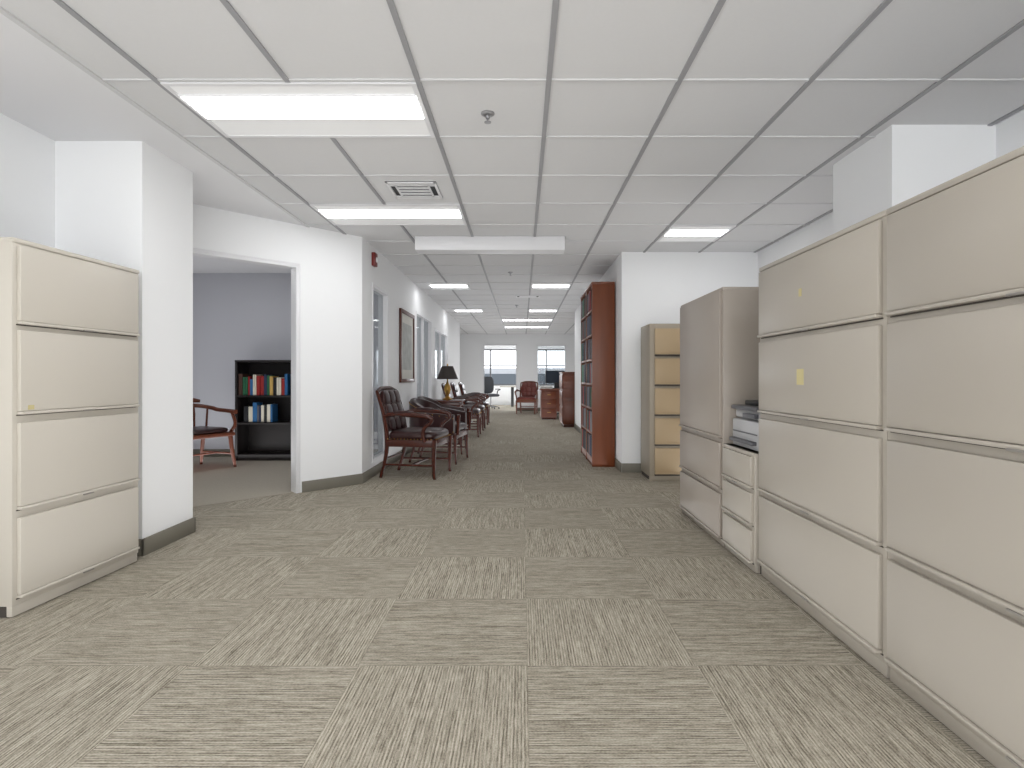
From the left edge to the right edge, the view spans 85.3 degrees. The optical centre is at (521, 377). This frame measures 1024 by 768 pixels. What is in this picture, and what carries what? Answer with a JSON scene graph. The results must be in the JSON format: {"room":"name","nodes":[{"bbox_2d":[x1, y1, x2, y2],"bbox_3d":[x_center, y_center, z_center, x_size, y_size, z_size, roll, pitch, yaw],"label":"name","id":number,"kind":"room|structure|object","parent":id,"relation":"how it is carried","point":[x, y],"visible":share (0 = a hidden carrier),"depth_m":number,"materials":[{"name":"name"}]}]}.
{"room":"office","nodes":[
{"label":"office","id":0,"kind":"room"},
{"bbox_2d":[0,113,54,247],"bbox_3d":[-2.780,-0.175,0.654,0.100,2.430,7.308,0,0,0],"label":"wall","id":1,"kind":"structure","parent":0,"point":[27,156],"depth_m":3.06,"materials":[{"name":"white paint"}]},
{"bbox_2d":[55,141,192,538],"bbox_3d":[-2.475,-0.175,3.500,0.510,2.430,0.500,0,0,0],"label":"column","id":2,"kind":"structure","parent":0,"point":[129,204],"depth_m":3.33,"materials":[{"name":"white paint"}]},
{"bbox_2d":[137,517,194,555],"bbox_3d":[-2.469,0.990,3.500,0.522,0.100,0.524,0,0,0],"label":"baseboard","id":3,"kind":"structure","parent":2,"relation":"attached to","point":[149,544],"depth_m":3.44,"materials":[{"name":"plastic"}]},
{"bbox_2d":[193,204,361,492],"bbox_3d":[-2.189,-0.175,4.929,0.100,2.430,1.644,0,0,45],"label":"wall","id":4,"kind":"structure","parent":0,"point":[330,262],"depth_m":5.19,"materials":[{"name":"white paint"}]},
{"bbox_2d":[193,248,299,492],"bbox_3d":[-2.376,0.003,4.738,0.118,2.075,0.940,0,0,45],"label":"door frame","id":5,"kind":"structure","parent":4,"relation":"attached to","point":[295,267],"depth_m":5.02,"materials":[{"name":"white paint"}]},
{"bbox_2d":[302,474,361,492],"bbox_3d":[-1.784,0.990,5.260,0.013,0.100,0.604,0,0,44],"label":"baseboard","id":6,"kind":"structure","parent":4,"relation":"attached to","point":[334,482],"depth_m":5.24,"materials":[{"name":"plastic"}]},
{"bbox_2d":[193,273,377,448],"bbox_3d":[-3.288,-0.175,7.400,3.223,2.430,0.100,0,0,0],"label":"wall","id":7,"kind":"structure","parent":0,"point":[237,316],"depth_m":7.35,"materials":[{"name":"grey paint"}]},
{"bbox_2d":[193,449,377,456],"bbox_3d":[-3.288,0.990,7.344,3.223,0.100,0.012,0,0,0],"label":"baseboard","id":8,"kind":"structure","parent":7,"relation":"attached to","point":[195,451],"depth_m":7.34,"materials":[{"name":"plastic"}]},
{"bbox_2d":[362,237,459,472],"bbox_3d":[-1.627,-0.175,9.790,0.100,2.430,8.620,0,0,0],"label":"wall","id":9,"kind":"structure","parent":0,"point":[402,292],"depth_m":6.88,"materials":[{"name":"white paint"}]},
{"bbox_2d":[372,252,377,266],"bbox_3d":[-1.550,-1.250,5.875,0.055,0.140,0.100,0,0,0],"label":"fire alarm strobe","id":10,"kind":"object","parent":9,"relation":"attached to","point":[374,255],"visible":1,"depth_m":5.83,"materials":[{"name":"red plastic"}]},
{"bbox_2d":[372,283,387,462],"bbox_3d":[-1.627,-0.055,6.195,0.111,1.890,0.690,0,0,0],"label":"window","id":11,"kind":"structure","parent":9,"relation":"in","point":[382,295],"depth_m":6.50,"materials":[{"name":"white paint"}]},
{"bbox_2d":[362,447,416,482],"bbox_3d":[-1.571,0.990,9.790,0.012,0.100,8.620,0,0,0],"label":"baseboard","id":12,"kind":"structure","parent":9,"relation":"attached to","point":[376,469],"depth_m":6.04,"materials":[{"name":"plastic"}]},
{"bbox_2d":[399,308,414,382],"bbox_3d":[-1.561,-0.420,7.575,0.030,0.960,0.890,0,0,0],"label":"framed picture","id":13,"kind":"object","parent":9,"relation":"attached to","point":[406,319],"visible":1,"depth_m":7.52,"materials":[{"name":"brown wood"}]},
{"bbox_2d":[416,311,431,398],"bbox_3d":[-1.627,-0.055,8.980,0.111,1.890,1.400,0,0,0],"label":"window","id":14,"kind":"structure","parent":9,"relation":"in","point":[428,323],"depth_m":9.50,"materials":[{"name":"grey glass"}]},
{"bbox_2d":[435,328,447,379],"bbox_3d":[-1.627,-0.435,10.905,0.111,0.950,1.750,0,0,0],"label":"window","id":15,"kind":"structure","parent":9,"relation":"in","point":[439,333],"depth_m":11.06,"materials":[{"name":"white glass"}]},
{"bbox_2d":[417,323,441,396],"bbox_3d":[-3.288,-0.175,14.050,3.223,2.430,0.100,0,0,0],"label":"wall","id":16,"kind":"structure","parent":0,"point":[417,323],"depth_m":14.00,"materials":[{"name":"white paint"}]},
{"bbox_2d":[0,405,995,767],"bbox_3d":[-0.300,1.089,9.400,9.800,0.103,25.200,0,0,0],"label":"floor","id":17,"kind":"structure","parent":0,"point":[528,603],"depth_m":2.16,"materials":[{"name":"carpet"}]},
{"bbox_2d":[0,237,139,617],"bbox_3d":[-2.400,0.215,2.784,0.487,1.650,0.752,0,0,2],"label":"filing cabinet","id":18,"kind":"object","parent":17,"relation":"on","point":[69,321],"visible":1,"depth_m":2.64,"materials":[{"name":"beige metal"}]},
{"bbox_2d":[193,398,237,466],"bbox_3d":[-3.735,0.635,6.366,0.647,0.813,0.652,0,0,25],"label":"chair","id":19,"kind":"object","parent":17,"relation":"on","point":[199,432],"visible":0.3,"depth_m":6.47,"materials":[{"name":"brown wood"}]},
{"bbox_2d":[235,360,290,460],"bbox_3d":[-3.235,0.406,7.117,0.730,1.262,0.305,0,0,0],"label":"bookcase","id":20,"kind":"object","parent":17,"relation":"on","point":[254,441],"visible":0.64,"depth_m":7.26,"materials":[{"name":"black laminate"}]},
{"bbox_2d":[239,374,290,421],"bbox_3d":[-3.252,0.253,7.083,0.616,0.609,0.206,0,0,0],"label":"books","id":21,"kind":"object","parent":20,"relation":"in","point":[266,384],"visible":0.98,"depth_m":6.99,"materials":[{"name":"multicoloured paper"}]},
{"bbox_2d":[375,386,452,479],"bbox_3d":[-1.167,0.566,5.992,0.697,0.957,0.686,0,0,10],"label":"leather armchair","id":22,"kind":"object","parent":17,"relation":"on","point":[393,414],"visible":1,"depth_m":5.78,"materials":[{"name":"black leather"}]},
{"bbox_2d":[409,398,471,464],"bbox_3d":[-1.055,0.647,7.004,0.729,0.794,0.698,0,0,8],"label":"tub chair","id":23,"kind":"object","parent":17,"relation":"on","point":[456,426],"visible":0.51,"depth_m":6.80,"materials":[{"name":"black leather"}]},
{"bbox_2d":[417,396,469,454],"bbox_3d":[-1.125,0.647,7.850,0.729,0.794,0.698,0,0,0],"label":"tub chair","id":24,"kind":"object","parent":17,"relation":"on","point":[421,397],"visible":0.13,"depth_m":8.10,"materials":[{"name":"brown wood"}]},
{"bbox_2d":[433,399,464,442],"bbox_3d":[-1.200,0.695,8.950,0.520,0.691,0.520,0,0,0],"label":"side table","id":25,"kind":"object","parent":17,"relation":"on","point":[454,402],"visible":0.14,"depth_m":8.73,"materials":[{"name":"brown wood"}]},
{"bbox_2d":[437,364,457,399],"bbox_3d":[-1.200,0.059,8.950,0.344,0.580,0.344,0,0,0],"label":"table lamp","id":26,"kind":"object","parent":25,"relation":"on","point":[447,372],"visible":1,"depth_m":8.87,"materials":[{"name":"black fabric"}]},
{"bbox_2d":[441,383,481,436],"bbox_3d":[-1.089,0.566,10.000,0.697,0.957,0.686,0,0,0],"label":"leather armchair","id":27,"kind":"object","parent":17,"relation":"on","point":[476,412],"visible":0.48,"depth_m":9.73,"materials":[{"name":"black leather"}]},
{"bbox_2d":[450,382,485,430],"bbox_3d":[-1.089,0.566,11.200,0.697,0.957,0.686,0,0,0],"label":"leather armchair","id":28,"kind":"object","parent":17,"relation":"on","point":[454,388],"visible":0.52,"depth_m":10.97,"materials":[{"name":"black leather"}]},
{"bbox_2d":[458,382,489,424],"bbox_3d":[-1.089,0.566,12.600,0.697,0.957,0.686,0,0,0],"label":"leather armchair","id":29,"kind":"object","parent":17,"relation":"on","point":[461,386],"visible":0.59,"depth_m":12.35,"materials":[{"name":"brown wood"}]},
{"bbox_2d":[484,377,500,408],"bbox_3d":[-1.052,0.495,18.703,0.616,1.090,0.616,0,0,-30],"label":"office chair","id":30,"kind":"object","parent":17,"relation":"on","point":[488,381],"visible":0.67,"depth_m":18.85,"materials":[{"name":"black plastic"}]},
{"bbox_2d":[500,386,540,406],"bbox_3d":[0.100,0.665,20.400,1.800,0.750,0.800,0,0,0],"label":"conference table","id":31,"kind":"object","parent":17,"relation":"on","point":[512,387],"visible":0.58,"depth_m":20.15,"materials":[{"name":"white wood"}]},
{"bbox_2d":[514,381,538,413],"bbox_3d":[0.162,0.566,16.267,0.686,0.957,0.697,0,0,10],"label":"wooden armchair","id":32,"kind":"object","parent":17,"relation":"on","point":[528,391],"visible":1,"depth_m":16.43,"materials":[{"name":"brown wood"}]},
{"bbox_2d":[539,388,559,418],"bbox_3d":[1.100,0.655,14.250,1.300,0.770,0.700,0,0,0],"label":"wooden desk","id":33,"kind":"object","parent":17,"relation":"on","point":[549,398],"visible":0.52,"depth_m":13.92,"materials":[{"name":"brown wood"}]},
{"bbox_2d":[540,386,552,388],"bbox_3d":[0.624,0.234,14.101,0.228,0.071,0.300,0,0,-17],"label":"paper stack","id":34,"kind":"object","parent":33,"relation":"on","point":[542,387],"visible":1,"depth_m":13.97,"materials":[{"name":"white paper"}]},
{"bbox_2d":[545,371,564,388],"bbox_3d":[0.850,0.039,14.250,0.520,0.460,0.180,0,0,-15],"label":"computer monitor","id":35,"kind":"object","parent":33,"relation":"on","point":[550,376],"visible":0.71,"depth_m":14.21,"materials":[{"name":"black plastic"}]},
{"bbox_2d":[559,372,574,426],"bbox_3d":[1.095,0.455,12.170,0.531,1.170,0.930,0,0,0],"label":"credenza","id":36,"kind":"object","parent":17,"relation":"on","point":[566,379],"visible":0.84,"depth_m":11.71,"materials":[{"name":"brown wood"}]},
{"bbox_2d":[580,282,614,466],"bbox_3d":[0.950,-0.043,7.125,0.271,2.165,1.258,0,0,0],"label":"bookcase","id":37,"kind":"object","parent":17,"relation":"on","point":[602,311],"visible":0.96,"depth_m":6.50,"materials":[{"name":"brown wood"}]},
{"bbox_2d":[581,290,591,456],"bbox_3d":[0.927,-0.060,7.124,0.211,1.995,1.178,0,0,0],"label":"books","id":38,"kind":"object","parent":37,"relation":"in","point":[589,296],"visible":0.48,"depth_m":7.00,"materials":[{"name":"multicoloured paper"}]},
{"bbox_2d":[641,324,680,480],"bbox_3d":[1.670,0.245,5.816,0.760,1.590,0.448,0,0,0],"label":"filing cabinet","id":39,"kind":"object","parent":17,"relation":"on","point":[660,343],"visible":0.43,"depth_m":5.60,"materials":[{"name":"beige metal"}]},
{"bbox_2d":[679,287,759,546],"bbox_3d":[1.448,0.240,3.860,0.487,1.600,0.902,0,0,0],"label":"filing cabinet","id":40,"kind":"object","parent":17,"relation":"on","point":[719,329],"visible":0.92,"depth_m":3.57,"materials":[{"name":"beige metal"}]},
{"bbox_2d":[721,444,760,573],"bbox_3d":[1.445,0.720,3.171,0.480,0.640,0.457,0,0,0],"label":"filing cabinet","id":41,"kind":"object","parent":17,"relation":"on","point":[741,495],"visible":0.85,"depth_m":3.08,"materials":[{"name":"beige metal"}]},
{"bbox_2d":[729,400,759,451],"bbox_3d":[1.435,0.264,3.170,0.390,0.270,0.380,0,0,0],"label":"printer","id":42,"kind":"object","parent":41,"relation":"on","point":[746,428],"visible":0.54,"depth_m":3.15,"materials":[{"name":"grey plastic"}]},
{"bbox_2d":[757,210,889,677],"bbox_3d":[1.468,0.230,2.422,0.487,1.620,1.022,0,0,0],"label":"filing cabinet","id":43,"kind":"object","parent":17,"relation":"on","point":[823,438],"visible":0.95,"depth_m":2.24,"materials":[{"name":"beige metal"}]},
{"bbox_2d":[884,146,1023,767],"bbox_3d":[1.468,0.230,1.380,0.487,1.620,1.062,0,0,0],"label":"filing cabinet","id":44,"kind":"object","parent":17,"relation":"on","point":[955,312],"visible":1,"depth_m":1.57,"materials":[{"name":"beige metal"}]},
{"bbox_2d":[0,0,1023,333],"bbox_3d":[-0.300,-1.438,9.400,9.800,0.104,25.200,0,0,0],"label":"ceiling","id":45,"kind":"structure","parent":0,"point":[41,90],"depth_m":2.70,"materials":[{"name":"tile"}]},
{"bbox_2d":[160,82,434,137],"bbox_3d":[-1.095,-1.380,2.895,1.196,0.018,0.586,0,0,0],"label":"light","id":46,"kind":"object","parent":45,"relation":"in","point":[234,109],"depth_m":2.83,"materials":[{"name":"white plastic"}]},
{"bbox_2d":[310,204,466,224],"bbox_3d":[-1.095,-1.380,4.725,1.196,0.018,0.586,0,0,0],"label":"light","id":47,"kind":"object","parent":45,"relation":"in","point":[337,214],"depth_m":4.67,"materials":[{"name":"white plastic"}]},
{"bbox_2d":[385,181,442,198],"bbox_3d":[-0.790,-1.384,4.105,0.360,0.011,0.350,0,0,0],"label":"ceiling vent","id":48,"kind":"object","parent":45,"relation":"in","point":[400,189],"depth_m":4.09,"materials":[{"name":"white metal"}]},
{"bbox_2d":[427,283,470,289],"bbox_3d":[-1.095,-1.380,8.385,0.586,0.018,0.586,0,0,0],"label":"light","id":49,"kind":"object","parent":45,"relation":"in","point":[435,286],"depth_m":8.34,"materials":[{"name":"white plastic"}]},
{"bbox_2d":[453,309,483,312],"bbox_3d":[-1.095,-1.380,11.435,0.586,0.018,0.586,0,0,0],"label":"light","id":50,"kind":"object","parent":45,"relation":"in","point":[456,310],"depth_m":11.34,"materials":[{"name":"white plastic"}]},
{"bbox_2d":[481,110,494,123],"bbox_3d":[-0.180,-1.365,2.920,0.072,0.050,0.072,0,0,0],"label":"sprinkler","id":51,"kind":"object","parent":45,"relation":"attached to","point":[487,114],"visible":1,"depth_m":2.91,"materials":[{"name":"silver metal"}]},
{"bbox_2d":[415,236,564,253],"bbox_3d":[-0.315,-1.321,5.540,1.470,0.133,0.200,0,0,0],"label":"soffit box","id":52,"kind":"object","parent":45,"relation":"attached to","point":[423,244],"depth_m":5.44,"materials":[{"name":"white paint"}]},
{"bbox_2d":[0,0,1023,333],"bbox_3d":[1.264,-1.386,7.225,6.472,0.012,20.650,0,0,0],"label":"ceiling grid","id":53,"kind":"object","parent":45,"relation":"attached to","point":[555,5],"depth_m":2.65,"materials":[{"name":"grey metal"}]},
{"bbox_2d":[504,326,548,327],"bbox_3d":[0.125,-1.380,15.095,1.196,0.018,0.586,0,0,0],"label":"light","id":54,"kind":"object","parent":45,"relation":"in","point":[504,326],"depth_m":14.90,"materials":[{"name":"white plastic"}]},
{"bbox_2d":[502,319,552,321],"bbox_3d":[0.125,-1.380,13.265,1.196,0.018,0.586,0,0,0],"label":"light","id":55,"kind":"object","parent":45,"relation":"in","point":[504,320],"depth_m":13.28,"materials":[{"name":"white plastic"}]},
{"bbox_2d":[516,295,539,297],"bbox_3d":[0.100,-1.384,9.425,0.400,0.011,0.250,0,0,0],"label":"ceiling vent","id":56,"kind":"object","parent":45,"relation":"in","point":[517,296],"depth_m":9.40,"materials":[{"name":"white metal"}]},
{"bbox_2d":[528,309,557,312],"bbox_3d":[0.430,-1.380,11.435,0.586,0.018,0.586,0,0,0],"label":"light","id":57,"kind":"object","parent":45,"relation":"in","point":[530,310],"depth_m":11.34,"materials":[{"name":"white plastic"}]},
{"bbox_2d":[531,283,571,289],"bbox_3d":[0.430,-1.380,8.385,0.586,0.018,0.586,0,0,0],"label":"light","id":58,"kind":"object","parent":45,"relation":"in","point":[534,286],"depth_m":8.34,"materials":[{"name":"white plastic"}]},
{"bbox_2d":[656,225,735,241],"bbox_3d":[1.650,-1.380,5.335,0.586,0.018,0.586,0,0,0],"label":"light","id":59,"kind":"object","parent":45,"relation":"in","point":[676,233],"depth_m":5.28,"materials":[{"name":"white plastic"}]},
{"bbox_2d":[460,334,574,407],"bbox_3d":[-0.200,-0.175,17.650,9.400,2.430,0.100,0,0,0],"label":"wall","id":60,"kind":"structure","parent":0,"point":[471,345],"depth_m":17.60,"materials":[{"name":"white paint"}]},
{"bbox_2d":[483,344,516,394],"bbox_3d":[-0.695,-0.015,17.649,1.070,2.110,0.122,0,0,0],"label":"door frame","id":61,"kind":"structure","parent":60,"relation":"attached to","point":[483,344],"depth_m":17.59,"materials":[{"name":"white paint"}]},
{"bbox_2d":[517,408,539,410],"bbox_3d":[-0.200,0.990,17.594,9.400,0.100,0.012,0,0,0],"label":"baseboard","id":62,"kind":"structure","parent":60,"relation":"attached to","point":[527,409],"depth_m":17.59,"materials":[{"name":"plastic"}]},
{"bbox_2d":[537,345,565,390],"bbox_3d":[0.930,-0.310,17.650,0.920,1.460,0.120,0,0,0],"label":"door frame","id":63,"kind":"structure","parent":60,"relation":"in","point":[537,345],"depth_m":17.59,"materials":[{"name":"white paint"}]},
{"bbox_2d":[484,345,564,404],"bbox_3d":[-0.200,-0.175,21.550,9.400,2.430,0.100,0,0,0],"label":"wall","id":64,"kind":"structure","parent":0,"point":[504,398],"depth_m":21.50,"materials":[{"name":"white paint"}]},
{"bbox_2d":[484,349,564,385],"bbox_3d":[0.400,-0.410,21.540,5.450,1.400,0.120,0,0,0],"label":"window","id":65,"kind":"structure","parent":64,"relation":"in","point":[490,350],"depth_m":21.48,"materials":[{"name":"grey metal"}]},
{"bbox_2d":[575,255,619,461],"bbox_3d":[1.150,-0.175,8.915,0.100,2.430,5.370,0,0,0],"label":"wall","id":66,"kind":"structure","parent":0,"point":[612,274],"depth_m":6.54,"materials":[{"name":"white paint"}]},
{"bbox_2d":[574,423,621,471],"bbox_3d":[1.094,0.990,8.865,0.012,0.100,5.470,0,0,0],"label":"baseboard","id":67,"kind":"structure","parent":66,"relation":"attached to","point":[618,465],"depth_m":6.40,"materials":[{"name":"plastic"}]},
{"bbox_2d":[620,252,757,462],"bbox_3d":[1.900,-0.175,6.180,1.600,2.430,0.100,0,0,0],"label":"wall","id":68,"kind":"structure","parent":0,"point":[654,286],"depth_m":6.13,"materials":[{"name":"white paint"}]},
{"bbox_2d":[622,463,641,471],"bbox_3d":[1.850,0.990,6.124,1.500,0.100,0.012,0,0,0],"label":"baseboard","id":69,"kind":"structure","parent":68,"relation":"attached to","point":[626,467],"depth_m":6.12,"materials":[{"name":"plastic"}]},
{"bbox_2d":[758,110,1023,286],"bbox_3d":[2.650,-0.175,1.565,0.100,2.430,9.130,0,0,0],"label":"wall","id":70,"kind":"structure","parent":0,"point":[1009,132],"depth_m":4.83,"materials":[{"name":"white paint"}]},
{"bbox_2d":[833,125,995,233],"bbox_3d":[2.315,-0.175,3.340,0.570,2.430,0.580,0,0,0],"label":"column","id":71,"kind":"structure","parent":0,"point":[901,163],"depth_m":3.05,"materials":[{"name":"white paint"}]},
{"label":"outside","id":72,"kind":"structure","parent":0,"visible":0},
{"bbox_3d":[0.000,10.140,81.250,160.000,0.200,117.500,0,0,0],"label":"ground","id":73,"kind":"structure","parent":72,"visible":0},
{"bbox_2d":[484,368,564,383],"bbox_3d":[2.000,4.590,53.950,44.200,10.900,12.100,0,0,0],"label":"office building","id":74,"kind":"structure","parent":73,"relation":"on","point":[499,375],"depth_m":47.90,"materials":[{"name":"concrete"}]}
]}

